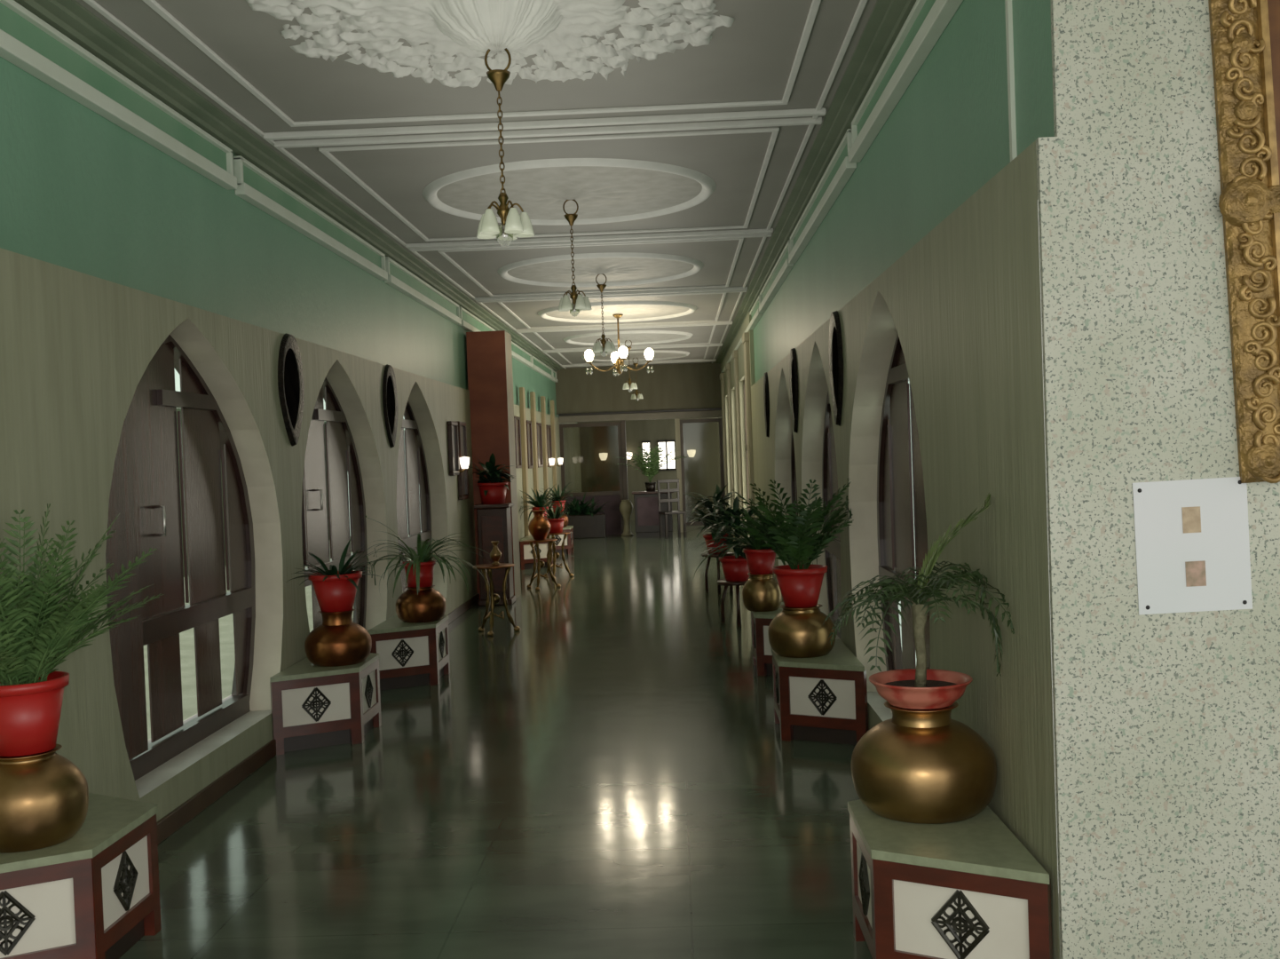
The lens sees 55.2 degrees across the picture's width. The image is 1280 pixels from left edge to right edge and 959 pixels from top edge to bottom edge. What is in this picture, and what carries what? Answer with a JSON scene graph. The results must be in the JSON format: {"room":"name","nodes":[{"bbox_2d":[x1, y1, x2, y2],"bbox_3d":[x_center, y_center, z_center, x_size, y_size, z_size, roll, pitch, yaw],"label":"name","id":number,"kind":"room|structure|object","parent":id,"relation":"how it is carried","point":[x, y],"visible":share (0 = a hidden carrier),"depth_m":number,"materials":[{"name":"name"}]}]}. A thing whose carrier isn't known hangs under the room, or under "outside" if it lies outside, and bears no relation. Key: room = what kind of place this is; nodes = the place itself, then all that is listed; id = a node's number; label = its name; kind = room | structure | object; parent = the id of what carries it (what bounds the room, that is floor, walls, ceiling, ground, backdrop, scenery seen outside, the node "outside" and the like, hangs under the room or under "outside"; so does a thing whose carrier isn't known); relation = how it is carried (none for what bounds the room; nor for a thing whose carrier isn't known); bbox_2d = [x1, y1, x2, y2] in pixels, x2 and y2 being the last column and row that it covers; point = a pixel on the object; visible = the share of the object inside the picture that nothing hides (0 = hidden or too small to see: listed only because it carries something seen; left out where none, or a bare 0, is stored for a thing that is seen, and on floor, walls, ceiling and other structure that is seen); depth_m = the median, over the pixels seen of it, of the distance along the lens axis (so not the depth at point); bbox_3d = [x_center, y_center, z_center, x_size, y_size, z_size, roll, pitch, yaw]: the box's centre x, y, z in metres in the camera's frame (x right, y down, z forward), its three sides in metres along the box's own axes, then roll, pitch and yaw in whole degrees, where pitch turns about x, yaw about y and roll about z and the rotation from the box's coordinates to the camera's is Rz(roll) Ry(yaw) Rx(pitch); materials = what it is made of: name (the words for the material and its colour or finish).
{"room":"hotel corridor","nodes":[
{"label":"hotel corridor","id":0,"kind":"room"},
{"bbox_2d":[0,670,69,756],"bbox_3d":[-1.845,0.703,3.670,0.255,0.215,0.255,-2,1,2],"label":"pot","id":1,"kind":"object","parent":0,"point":[30,705],"depth_m":3.59,"materials":[{"name":"red plastic"}]},
{"bbox_2d":[0,56,581,821],"bbox_3d":[-1.885,-0.317,13.555,0.230,3.210,29.000,-2,1,2],"label":"wall","id":2,"kind":"structure","parent":0,"point":[112,247],"depth_m":5.47,"materials":[{"name":"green paint"}]},
{"bbox_2d":[105,334,255,780],"bbox_3d":[-2.142,0.262,5.630,0.135,1.960,2.060,-2,1,2],"label":"door","id":3,"kind":"structure","parent":2,"relation":"in","point":[145,490],"depth_m":5.64,"materials":[{"name":"brown wood"}]},
{"bbox_2d":[105,400,148,759],"bbox_3d":[-2.107,0.392,4.871,0.030,1.490,0.480,-2,1,2],"label":"shutter","id":4,"kind":"object","parent":3,"relation":"attached to","point":[126,638],"depth_m":4.99,"materials":[{"name":"brown wood"}]},
{"bbox_2d":[0,0,557,382],"bbox_3d":[-1.903,-1.654,11.050,0.055,0.197,23.740,-2,1,2],"label":"trim","id":5,"kind":"structure","parent":2,"relation":"attached to","point":[11,50],"depth_m":5.58,"materials":[{"name":"paint"}]},
{"bbox_2d":[14,0,561,371],"bbox_3d":[-1.861,-1.794,11.046,0.150,0.055,23.850,-2,1,2],"label":"trim","id":6,"kind":"structure","parent":2,"relation":"attached to","point":[70,18],"depth_m":5.83,"materials":[{"name":"grey paint"}]},
{"bbox_2d":[277,332,304,446],"bbox_3d":[-1.957,-0.503,6.889,0.026,0.636,0.400,-2,1,2],"label":"wall mirror","id":7,"kind":"object","parent":2,"relation":"attached to","point":[289,390],"visible":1,"depth_m":6.87,"materials":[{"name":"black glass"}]},
{"bbox_2d":[156,592,479,844],"bbox_3d":[-1.776,1.295,11.035,0.018,0.085,23.900,-2,1,2],"label":"baseboard","id":8,"kind":"structure","parent":2,"relation":"attached to","point":[192,807],"depth_m":5.60,"materials":[{"name":"wood"}]},
{"bbox_2d":[301,377,367,629],"bbox_3d":[-2.083,0.210,8.049,0.117,1.960,2.060,-2,1,2],"label":"door","id":9,"kind":"structure","parent":2,"relation":"in","point":[340,453],"depth_m":8.27,"materials":[{"name":"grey wood"}]},
{"bbox_2d":[382,363,398,448],"bbox_3d":[-1.889,-0.555,9.287,0.026,0.636,0.400,-2,1,2],"label":"wall mirror","id":10,"kind":"object","parent":2,"relation":"attached to","point":[390,395],"visible":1,"depth_m":9.27,"materials":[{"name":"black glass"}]},
{"bbox_2d":[396,400,431,592],"bbox_3d":[-2.028,0.158,10.447,0.090,1.960,2.060,-2,1,2],"label":"window","id":11,"kind":"structure","parent":2,"relation":"in","point":[414,466],"depth_m":10.76,"materials":[{"name":"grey wood"}]},
{"bbox_2d":[446,420,459,475],"bbox_3d":[-1.798,-0.299,11.802,0.045,0.520,0.340,-2,1,2],"label":"framed picture","id":12,"kind":"object","parent":2,"relation":"attached to","point":[453,443],"visible":1,"depth_m":11.71,"materials":[{"name":"brown wood"}]},
{"bbox_2d":[456,420,468,499],"bbox_3d":[-1.780,-0.189,12.274,0.045,0.780,0.380,-2,1,2],"label":"framed picture","id":13,"kind":"object","parent":2,"relation":"attached to","point":[462,478],"visible":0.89,"depth_m":12.31,"materials":[{"name":"brown wood"}]},
{"bbox_2d":[519,387,530,537],"bbox_3d":[-1.621,-0.049,17.306,0.060,2.500,0.200,-2,1,2],"label":"pilaster","id":14,"kind":"object","parent":2,"relation":"attached to","point":[522,398],"visible":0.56,"depth_m":17.21,"materials":[{"name":"beige wood"}]},
{"bbox_2d":[529,391,538,506],"bbox_3d":[-1.585,-0.077,18.605,0.060,2.500,0.200,-2,1,2],"label":"pilaster","id":15,"kind":"object","parent":2,"relation":"attached to","point":[532,393],"visible":0.56,"depth_m":18.50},
{"bbox_2d":[540,395,549,518],"bbox_3d":[-1.544,-0.108,20.054,0.060,2.500,0.200,-2,1,2],"label":"pilaster","id":16,"kind":"object","parent":2,"relation":"attached to","point":[542,398],"visible":0.56,"depth_m":19.95,"materials":[{"name":"beige wood"}]},
{"bbox_2d":[83,0,565,368],"bbox_3d":[-1.734,-1.820,11.041,0.025,0.014,23.850,-2,1,2],"label":"trim","id":17,"kind":"structure","parent":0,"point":[94,4],"depth_m":5.79,"materials":[{"name":"white paint"}]},
{"bbox_2d":[75,0,877,368],"bbox_3d":[1.570,-2.045,13.320,7.490,0.100,29.200,-2,1,2],"label":"ceiling","id":18,"kind":"structure","parent":0,"point":[752,59],"depth_m":5.83,"materials":[{"name":"grey paint"}]},
{"bbox_2d":[142,0,821,126],"bbox_3d":[-0.531,-1.728,4.520,2.400,0.016,2.760,-2,1,2],"label":"trim","id":19,"kind":"structure","parent":18,"relation":"attached to","point":[154,4],"depth_m":5.84,"materials":[{"name":"white paint"}]},
{"bbox_2d":[245,0,734,87],"bbox_3d":[-0.522,-1.661,4.515,1.767,0.162,1.752,-3,2,-41],"label":"ceiling medallion","id":20,"kind":"object","parent":18,"relation":"attached to","point":[466,29],"visible":1,"depth_m":4.67,"materials":[{"name":"white paint"}]},
{"bbox_2d":[476,47,534,246],"bbox_3d":[-0.513,-1.234,4.537,0.215,0.745,0.208,-2,1,2],"label":"pendant lamp","id":21,"kind":"object","parent":20,"relation":"hanging from","point":[513,225],"visible":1,"depth_m":4.52,"materials":[{"name":"gold metal"}]},
{"bbox_2d":[263,107,826,148],"bbox_3d":[-0.476,-1.756,6.129,2.780,0.030,0.200,-2,1,2],"label":"trim","id":22,"kind":"structure","parent":18,"relation":"attached to","point":[802,112],"depth_m":6.08,"materials":[{"name":"white paint"}]},
{"bbox_2d":[318,126,779,241],"bbox_3d":[-0.441,-1.798,7.738,2.400,0.016,2.760,-2,1,2],"label":"trim","id":23,"kind":"structure","parent":18,"relation":"attached to","point":[325,151],"depth_m":6.40,"materials":[{"name":"white paint"}]},
{"bbox_2d":[422,158,716,225],"bbox_3d":[-0.440,-1.787,7.739,1.840,0.041,1.840,-2,1,2],"label":"ceiling medallion","id":24,"kind":"object","parent":18,"relation":"attached to","point":[604,190],"visible":0.97,"depth_m":7.58,"materials":[{"name":"paint"}]},
{"bbox_2d":[558,199,592,316],"bbox_3d":[-0.426,-1.403,7.753,0.215,0.745,0.208,-2,1,2],"label":"pendant lamp","id":25,"kind":"object","parent":24,"relation":"hanging from","point":[580,303],"visible":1,"depth_m":7.73,"materials":[{"name":"gold metal"}]},
{"bbox_2d":[405,228,773,251],"bbox_3d":[-0.385,-1.826,9.347,2.780,0.030,0.200,-2,1,2],"label":"trim","id":26,"kind":"structure","parent":18,"relation":"attached to","point":[744,233],"depth_m":9.28,"materials":[{"name":"white paint"}]},
{"bbox_2d":[437,237,743,296],"bbox_3d":[-0.349,-1.868,10.961,2.400,0.016,2.770,-2,1,2],"label":"trim","id":27,"kind":"structure","parent":18,"relation":"attached to","point":[442,252],"depth_m":10.28,"materials":[{"name":"white paint"}]},
{"bbox_2d":[497,252,703,287],"bbox_3d":[-0.349,-1.857,10.957,1.840,0.041,1.840,-2,1,2],"label":"ceiling medallion","id":28,"kind":"object","parent":18,"relation":"attached to","point":[620,268],"visible":1,"depth_m":10.87,"materials":[{"name":"paint"}]},
{"bbox_2d":[592,274,616,356],"bbox_3d":[-0.335,-1.472,10.971,0.215,0.745,0.208,-2,1,2],"label":"pendant lamp","id":29,"kind":"object","parent":28,"relation":"hanging from","point":[607,346],"visible":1,"depth_m":10.95,"materials":[{"name":"gold metal"}]},
{"bbox_2d":[474,286,747,302],"bbox_3d":[-0.294,-1.896,12.575,2.780,0.030,0.200,-2,1,2],"label":"trim","id":30,"kind":"structure","parent":18,"relation":"attached to","point":[730,289],"depth_m":12.50,"materials":[{"name":"white paint"}]},
{"bbox_2d":[497,292,726,328],"bbox_3d":[-0.259,-1.938,14.174,2.400,0.016,2.740,-2,1,2],"label":"trim","id":31,"kind":"structure","parent":18,"relation":"attached to","point":[723,294],"depth_m":15.12,"materials":[{"name":"white paint"}]},
{"bbox_2d":[537,300,696,322],"bbox_3d":[-0.258,-1.927,14.174,1.840,0.041,1.840,-2,1,2],"label":"ceiling medallion","id":32,"kind":"object","parent":18,"relation":"attached to","point":[632,311],"visible":0.93,"depth_m":14.18,"materials":[{"name":"paint"}]},
{"bbox_2d":[584,314,654,374],"bbox_3d":[-0.245,-1.560,14.182,0.609,0.700,0.609,-1,1,36],"label":"chandelier","id":33,"kind":"object","parent":32,"relation":"hanging from","point":[618,358],"visible":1,"depth_m":14.16,"materials":[{"name":"gold metal"}]},
{"bbox_2d":[515,320,732,332],"bbox_3d":[-0.203,-1.966,15.773,2.780,0.030,0.200,-2,1,2],"label":"trim","id":34,"kind":"structure","parent":18,"relation":"attached to","point":[722,322],"depth_m":15.70,"materials":[{"name":"white paint"}]},
{"bbox_2d":[563,330,693,345],"bbox_3d":[-0.168,-1.996,17.372,1.840,0.041,1.840,-2,1,2],"label":"ceiling medallion","id":35,"kind":"object","parent":18,"relation":"attached to","point":[636,336],"visible":0.94,"depth_m":17.29,"materials":[{"name":"paint"}]},
{"bbox_2d":[580,349,689,361],"bbox_3d":[-0.078,-2.066,20.570,1.840,0.041,1.840,-2,1,2],"label":"ceiling medallion","id":36,"kind":"object","parent":18,"relation":"attached to","point":[659,354],"visible":0.66,"depth_m":20.56,"materials":[{"name":"paint"}]},
{"bbox_2d":[711,0,867,363],"bbox_3d":[1.069,-1.962,12.950,0.025,0.014,19.870,-2,1,2],"label":"trim","id":37,"kind":"structure","parent":18,"relation":"attached to","point":[862,3],"depth_m":6.30,"materials":[{"name":"white paint"}]},
{"bbox_2d":[118,517,1060,958],"bbox_3d":[1.688,1.231,12.487,7.440,0.100,31.000,-2,1,2],"label":"floor","id":38,"kind":"structure","parent":0,"point":[612,774],"depth_m":5.17,"materials":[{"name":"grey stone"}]},
{"bbox_2d":[0,792,161,958],"bbox_3d":[-1.791,1.283,3.801,0.422,0.410,0.906,-2,1,2],"label":"pedestal","id":39,"kind":"object","parent":38,"relation":"on","point":[94,893],"visible":1,"depth_m":3.58,"materials":[{"name":"wood"}]},
{"bbox_2d":[0,742,88,853],"bbox_3d":[-1.836,0.947,3.675,0.332,0.271,0.332,-2,1,2],"label":"brass pot","id":40,"kind":"object","parent":39,"relation":"on","point":[44,795],"visible":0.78,"depth_m":3.57,"materials":[{"name":"gold metal"}]},
{"bbox_2d":[0,503,164,756],"bbox_3d":[-1.738,0.439,3.652,0.560,0.735,0.836,-2,1,2],"label":"potted fern","id":41,"kind":"object","parent":40,"relation":"on","point":[34,640],"visible":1,"depth_m":3.60,"materials":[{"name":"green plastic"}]},
{"bbox_2d":[269,652,381,755],"bbox_3d":[-1.706,1.217,6.819,0.422,0.410,0.906,-2,1,2],"label":"pedestal","id":42,"kind":"object","parent":38,"relation":"on","point":[313,706],"visible":0.99,"depth_m":6.53,"materials":[{"name":"white wood"}]},
{"bbox_2d":[304,608,371,666],"bbox_3d":[-1.669,0.868,6.770,0.360,0.290,0.360,-2,1,2],"label":"brass pot","id":43,"kind":"object","parent":42,"relation":"on","point":[338,641],"visible":0.94,"depth_m":6.65,"materials":[{"name":"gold metal"}]},
{"bbox_2d":[285,537,384,611],"bbox_3d":[-1.662,0.529,6.747,0.503,0.384,0.521,-2,1,2],"label":"potted plant","id":44,"kind":"object","parent":43,"relation":"on","point":[335,590],"visible":1,"depth_m":6.68,"materials":[{"name":"green plant"}]},
{"bbox_2d":[367,614,450,690],"bbox_3d":[-1.567,1.178,8.465,0.422,0.410,0.906,-2,1,2],"label":"pedestal","id":45,"kind":"object","parent":38,"relation":"on","point":[412,653],"visible":0.98,"depth_m":8.18,"materials":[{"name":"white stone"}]},
{"bbox_2d":[395,584,446,622],"bbox_3d":[-1.511,0.853,8.447,0.344,0.237,0.344,-2,1,2],"label":"brass pot","id":46,"kind":"object","parent":45,"relation":"on","point":[430,604],"visible":0.91,"depth_m":8.32,"materials":[{"name":"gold metal"}]},
{"bbox_2d":[364,515,487,597],"bbox_3d":[-1.448,0.514,8.470,0.854,0.566,0.966,-2,1,2],"label":"spider plant","id":47,"kind":"object","parent":46,"relation":"on","point":[420,570],"visible":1,"depth_m":8.38,"materials":[{"name":"green plant"}]},
{"bbox_2d":[466,330,521,599],"bbox_3d":[-1.577,-0.146,13.250,0.410,2.860,0.500,-2,1,2],"label":"column","id":48,"kind":"structure","parent":38,"relation":"on","point":[489,356],"depth_m":12.99,"materials":[{"name":"brown wood"}]},
{"bbox_2d":[473,502,515,605],"bbox_3d":[-1.504,0.772,12.747,0.370,1.040,0.360,-2,1,2],"label":"plant stand","id":49,"kind":"object","parent":38,"relation":"on","point":[493,520],"visible":0.9,"depth_m":12.59,"materials":[{"name":"brown wood"}]},
{"bbox_2d":[470,453,516,504],"bbox_3d":[-1.527,-0.011,12.716,0.487,0.527,0.532,-2,1,2],"label":"potted plant","id":50,"kind":"object","parent":49,"relation":"on","point":[493,492],"visible":1,"depth_m":12.63,"materials":[{"name":"green plant"}]},
{"bbox_2d":[472,562,520,635],"bbox_3d":[-1.250,1.034,10.601,0.387,0.588,0.400,-2,1,2],"label":"table","id":51,"kind":"object","parent":38,"relation":"on","point":[491,601],"visible":0.98,"depth_m":10.63,"materials":[{"name":"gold metal"}]},
{"bbox_2d":[519,535,553,569],"bbox_3d":[-1.398,0.997,16.912,0.422,0.410,0.906,-2,1,2],"label":"pedestal","id":52,"kind":"object","parent":38,"relation":"on","point":[525,550],"visible":0.66,"depth_m":16.56,"materials":[{"name":"white wood"}]},
{"bbox_2d":[521,537,560,590],"bbox_3d":[-1.133,0.971,14.049,0.416,0.564,0.430,-2,1,2],"label":"table","id":53,"kind":"object","parent":38,"relation":"on","point":[541,564],"visible":1,"depth_m":14.08,"materials":[{"name":"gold metal"}]},
{"bbox_2d":[528,509,550,539],"bbox_3d":[-1.155,0.523,14.053,0.262,0.336,0.262,-2,1,2],"label":"brass urn","id":54,"kind":"object","parent":53,"relation":"on","point":[539,526],"visible":1,"depth_m":13.97,"materials":[{"name":"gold metal"}]},
{"bbox_2d":[564,491,611,537],"bbox_3d":[-0.969,0.639,22.590,0.982,0.860,0.908,-2,1,2],"label":"planter","id":55,"kind":"object","parent":38,"relation":"on","point":[586,522],"visible":0.94,"depth_m":22.42,"materials":[{"name":"black wood"}]},
{"bbox_2d":[632,489,673,537],"bbox_3d":[0.250,0.620,22.321,0.760,0.820,0.480,-2,1,2],"label":"reception desk","id":56,"kind":"object","parent":38,"relation":"on","point":[646,509],"visible":0.85,"depth_m":22.11,"materials":[{"name":"black wood"}]},
{"bbox_2d":[616,442,686,490],"bbox_3d":[0.235,-0.234,22.357,1.212,0.886,1.383,-1,1,30],"label":"potted palm","id":57,"kind":"object","parent":56,"relation":"on","point":[649,462],"visible":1,"depth_m":22.26,"materials":[{"name":"green plant"}]},
{"bbox_2d":[656,478,687,538],"bbox_3d":[0.570,0.514,21.759,0.400,1.030,0.400,-2,1,-16],"label":"wooden chair","id":58,"kind":"object","parent":38,"relation":"on","point":[668,490],"visible":1,"depth_m":21.88,"materials":[{"name":"black wood"}]},
{"bbox_2d":[701,551,734,593],"bbox_3d":[0.834,0.991,13.006,0.360,0.420,0.360,-2,1,2],"label":"stool","id":59,"kind":"object","parent":38,"relation":"on","point":[728,553],"visible":0.69,"depth_m":12.91,"materials":[{"name":"brown wood"}]},
{"bbox_2d":[680,483,747,553],"bbox_3d":[0.801,0.411,12.982,0.735,0.743,0.663,-2,1,2],"label":"potted shrub","id":60,"kind":"object","parent":59,"relation":"on","point":[717,500],"visible":0.56,"depth_m":12.91,"materials":[{"name":"green plant"}]},
{"bbox_2d":[703,533,731,553],"bbox_3d":[0.823,0.682,13.000,0.302,0.200,0.302,-2,1,2],"label":"pot","id":61,"kind":"object","parent":60,"relation":"on","point":[707,536],"depth_m":12.90,"materials":[{"name":"red ceramic"}]},
{"bbox_2d":[716,577,751,626],"bbox_3d":[0.847,1.061,10.606,0.360,0.380,0.360,-2,1,2],"label":"stool","id":62,"kind":"object","parent":38,"relation":"on","point":[722,581],"visible":0.57,"depth_m":10.47,"materials":[{"name":"brown wood"}]},
{"bbox_2d":[700,495,777,581],"bbox_3d":[0.853,0.508,10.567,0.691,0.724,0.709,-2,1,2],"label":"potted shrub","id":63,"kind":"object","parent":62,"relation":"on","point":[735,568],"visible":0.52,"depth_m":10.50,"materials":[{"name":"green plant"}]},
{"bbox_2d":[719,555,749,581],"bbox_3d":[0.836,0.771,10.600,0.302,0.200,0.302,-2,1,2],"label":"pot","id":64,"kind":"object","parent":63,"relation":"on","point":[735,568],"depth_m":10.50,"materials":[{"name":"red plastic"}]},
{"bbox_2d":[750,601,784,675],"bbox_3d":[0.986,1.087,8.361,0.422,0.410,0.906,-2,1,2],"label":"pedestal","id":65,"kind":"object","parent":38,"relation":"on","point":[761,620],"visible":0.34,"depth_m":8.13,"materials":[{"name":"brown wood"}]},
{"bbox_2d":[742,573,782,611],"bbox_3d":[0.830,0.764,8.338,0.270,0.248,0.270,-2,1,2],"label":"brass pot","id":66,"kind":"object","parent":65,"relation":"on","point":[760,592],"visible":0.94,"depth_m":8.24,"materials":[{"name":"gold metal"}]},
{"bbox_2d":[685,493,817,578],"bbox_3d":[0.728,0.389,8.296,0.870,0.546,0.949,-2,1,2],"label":"leafy plant","id":67,"kind":"object","parent":66,"relation":"on","point":[760,559],"visible":0.59,"depth_m":8.26,"materials":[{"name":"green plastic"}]},
{"bbox_2d":[771,638,868,744],"bbox_3d":[0.934,1.127,6.522,0.422,0.410,0.906,-2,1,2],"label":"pedestal","id":68,"kind":"object","parent":38,"relation":"on","point":[822,699],"visible":0.99,"depth_m":6.22,"materials":[{"name":"white wood"}]},
{"bbox_2d":[767,603,835,657],"bbox_3d":[0.858,0.797,6.497,0.356,0.256,0.356,-2,1,2],"label":"brass pot","id":69,"kind":"object","parent":68,"relation":"on","point":[794,632],"visible":0.88,"depth_m":6.37,"materials":[{"name":"gold metal"}]},
{"bbox_2d":[715,478,853,607],"bbox_3d":[0.756,0.334,6.415,0.702,0.678,0.704,-2,1,2],"label":"bushy palm","id":70,"kind":"object","parent":69,"relation":"on","point":[800,585],"visible":1,"depth_m":6.40,"materials":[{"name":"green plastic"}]},
{"bbox_2d":[772,563,827,607],"bbox_3d":[0.850,0.565,6.492,0.292,0.205,0.292,-2,1,2],"label":"pot","id":71,"kind":"object","parent":70,"relation":"on","point":[800,585],"depth_m":6.40,"materials":[{"name":"red plastic"}]},
{"bbox_2d":[847,798,1052,958],"bbox_3d":[0.850,1.192,3.534,0.422,0.410,0.906,-2,1,2],"label":"pedestal","id":72,"kind":"object","parent":38,"relation":"on","point":[969,888],"visible":0.99,"depth_m":3.25,"materials":[{"name":"wood"}]},
{"bbox_2d":[851,700,996,823],"bbox_3d":[0.844,0.825,3.656,0.424,0.315,0.424,-2,1,2],"label":"brass pot","id":73,"kind":"object","parent":72,"relation":"on","point":[922,766],"visible":0.88,"depth_m":3.51,"materials":[{"name":"gold metal"}]},
{"bbox_2d":[822,493,1014,709],"bbox_3d":[0.788,0.357,3.632,0.478,0.628,0.670,-2,1,2],"label":"potted palm","id":74,"kind":"object","parent":73,"relation":"on","point":[920,687],"visible":1,"depth_m":3.60,"materials":[{"name":"green plant"}]},
{"bbox_2d":[555,362,725,535],"bbox_3d":[0.014,-0.558,23.062,3.110,3.160,0.120,-2,1,2],"label":"wall","id":75,"kind":"structure","parent":0,"point":[690,385],"depth_m":22.99,"materials":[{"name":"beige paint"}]},
{"bbox_2d":[558,410,721,423],"bbox_3d":[0.011,-1.183,23.034,3.070,0.130,0.150,-2,1,2],"label":"door frame","id":76,"kind":"structure","parent":75,"relation":"attached to","point":[702,414],"depth_m":22.96,"materials":[{"name":"wood"}]},
{"bbox_2d":[674,418,683,532],"bbox_3d":[0.737,-0.074,23.042,0.090,2.140,0.140,-2,1,2],"label":"door","id":77,"kind":"structure","parent":75,"relation":"in","point":[676,420],"depth_m":22.97,"materials":[{"name":"grey wood"}]},
{"bbox_2d":[576,417,721,520],"bbox_3d":[0.203,-0.667,27.997,3.610,3.160,0.200,-2,1,2],"label":"wall","id":78,"kind":"structure","parent":0,"point":[702,473],"depth_m":27.90,"materials":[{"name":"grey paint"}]},
{"bbox_2d":[717,0,1060,958],"bbox_3d":[1.479,-0.480,15.493,0.250,3.210,24.929,-2,1,2],"label":"wall","id":79,"kind":"structure","parent":0,"point":[932,240],"depth_m":4.00,"materials":[{"name":"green paint"}]},
{"bbox_2d":[719,372,728,508],"bbox_3d":[1.511,-0.449,21.892,0.060,2.880,0.420,-2,1,2],"label":"pilaster","id":80,"kind":"object","parent":79,"relation":"attached to","point":[722,375],"visible":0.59,"depth_m":21.71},
{"bbox_2d":[725,363,734,541],"bbox_3d":[1.443,-0.396,19.493,0.060,2.880,0.420,-2,1,2],"label":"pilaster","id":81,"kind":"object","parent":79,"relation":"attached to","point":[727,365],"visible":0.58,"depth_m":19.32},
{"bbox_2d":[732,349,744,555],"bbox_3d":[1.375,-0.344,17.095,0.060,2.880,0.420,-2,1,2],"label":"pilaster","id":82,"kind":"object","parent":79,"relation":"attached to","point":[735,351],"visible":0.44,"depth_m":16.91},
{"bbox_2d":[742,331,755,519],"bbox_3d":[1.304,-0.290,14.596,0.060,2.880,0.420,-2,1,2],"label":"pilaster","id":83,"kind":"object","parent":79,"relation":"attached to","point":[746,335],"visible":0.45,"depth_m":14.42,"materials":[{"name":"beige paint"}]},
{"bbox_2d":[789,347,798,432],"bbox_3d":[1.149,-0.664,9.139,0.026,0.636,0.400,-2,1,2],"label":"wall mirror","id":84,"kind":"object","parent":79,"relation":"attached to","point":[793,364],"visible":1,"depth_m":9.11,"materials":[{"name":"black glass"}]},
{"bbox_2d":[715,0,916,363],"bbox_3d":[1.197,-1.946,12.947,0.150,0.055,19.870,-2,1,2],"label":"trim","id":85,"kind":"structure","parent":79,"relation":"attached to","point":[887,18],"depth_m":6.23,"materials":[{"name":"paint"}]},
{"bbox_2d":[821,392,841,638],"bbox_3d":[1.340,0.087,7.949,0.090,1.960,2.060,-2,1,2],"label":"window","id":86,"kind":"structure","parent":79,"relation":"in","point":[829,477],"depth_m":8.60,"materials":[{"name":"brown wood"}]},
{"bbox_2d":[829,310,843,426],"bbox_3d":[1.082,-0.612,6.760,0.026,0.636,0.400,-2,1,2],"label":"wall mirror","id":87,"kind":"object","parent":79,"relation":"attached to","point":[835,339],"visible":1,"depth_m":6.74,"materials":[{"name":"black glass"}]},
{"bbox_2d":[720,0,963,372],"bbox_3d":[1.250,-1.809,12.949,0.055,0.197,19.760,-2,1,2],"label":"trim","id":88,"kind":"structure","parent":79,"relation":"attached to","point":[942,11],"depth_m":5.53,"materials":[{"name":"white paint"}]},
{"bbox_2d":[877,333,930,671],"bbox_3d":[1.272,0.139,5.531,0.090,1.960,2.060,-2,1,2],"label":"door","id":89,"kind":"structure","parent":79,"relation":"in","point":[896,509],"depth_m":5.96,"materials":[{"name":"brown wood"}]},
{"bbox_2d":[1004,0,1016,161],"bbox_3d":[1.015,-1.185,3.360,0.012,0.675,0.025,-2,1,2],"label":"trim","id":90,"kind":"structure","parent":79,"relation":"attached to","point":[1007,3],"depth_m":3.35,"materials":[{"name":"paint"}]},
{"bbox_2d":[869,668,972,709],"bbox_3d":[0.837,0.630,3.652,0.302,0.079,0.302,-2,1,2],"label":"bowl","id":91,"kind":"object","parent":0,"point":[909,688],"depth_m":3.59,"materials":[{"name":"red ceramic"}]},
{"bbox_2d":[1035,0,1279,958],"bbox_3d":[2.144,-0.222,3.087,2.280,3.160,0.200,-2,1,2],"label":"wall","id":92,"kind":"structure","parent":0,"point":[1166,726],"depth_m":3.02,"materials":[{"name":"stone"}]},
{"bbox_2d":[1132,476,1252,614],"bbox_3d":[1.360,0.163,3.013,0.276,0.326,0.006,-3,1,2],"label":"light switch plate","id":93,"kind":"object","parent":92,"relation":"attached to","point":[1192,543],"visible":1,"depth_m":3.01,"materials":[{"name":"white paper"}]},
{"bbox_2d":[1181,505,1200,533],"bbox_3d":[1.356,0.099,3.012,0.045,0.065,0.002,-2,1,2],"label":"print","id":94,"kind":"object","parent":93,"relation":"attached to","point":[1190,515],"depth_m":3.01},
{"bbox_2d":[1185,560,1206,586],"bbox_3d":[1.368,0.232,3.015,0.049,0.063,0.002,-2,1,2],"label":"print","id":95,"kind":"object","parent":93,"relation":"attached to","point":[1195,570],"depth_m":3.01},
{"bbox_2d":[1208,0,1279,482],"bbox_3d":[1.993,-0.818,2.946,1.229,1.620,0.064,-2,1,2],"label":"gilded picture frame","id":96,"kind":"object","parent":92,"relation":"attached to","point":[1245,34],"visible":1,"depth_m":2.96,"materials":[{"name":"gold metal"}]},
{"label":"outside","id":97,"kind":"structure","parent":0,"visible":0},
{"bbox_2d":[143,534,410,740],"bbox_3d":[-4.345,1.458,13.163,4.650,0.100,26.000,-2,1,2],"label":"ground","id":98,"kind":"structure","parent":97,"point":[186,637],"depth_m":9.74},
{"bbox_3d":[-1.367,0.671,16.904,0.300,0.240,0.300,-2,1,2],"label":"brass pot","id":99,"kind":"object","parent":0,"visible":0},
{"bbox_2d":[518,486,566,521],"bbox_3d":[-1.302,0.346,16.895,0.667,0.580,0.777,-2,1,2],"label":"potted plant","id":100,"kind":"object","parent":99,"relation":"in","point":[540,502],"visible":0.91,"depth_m":16.82,"materials":[{"name":"green plant"}]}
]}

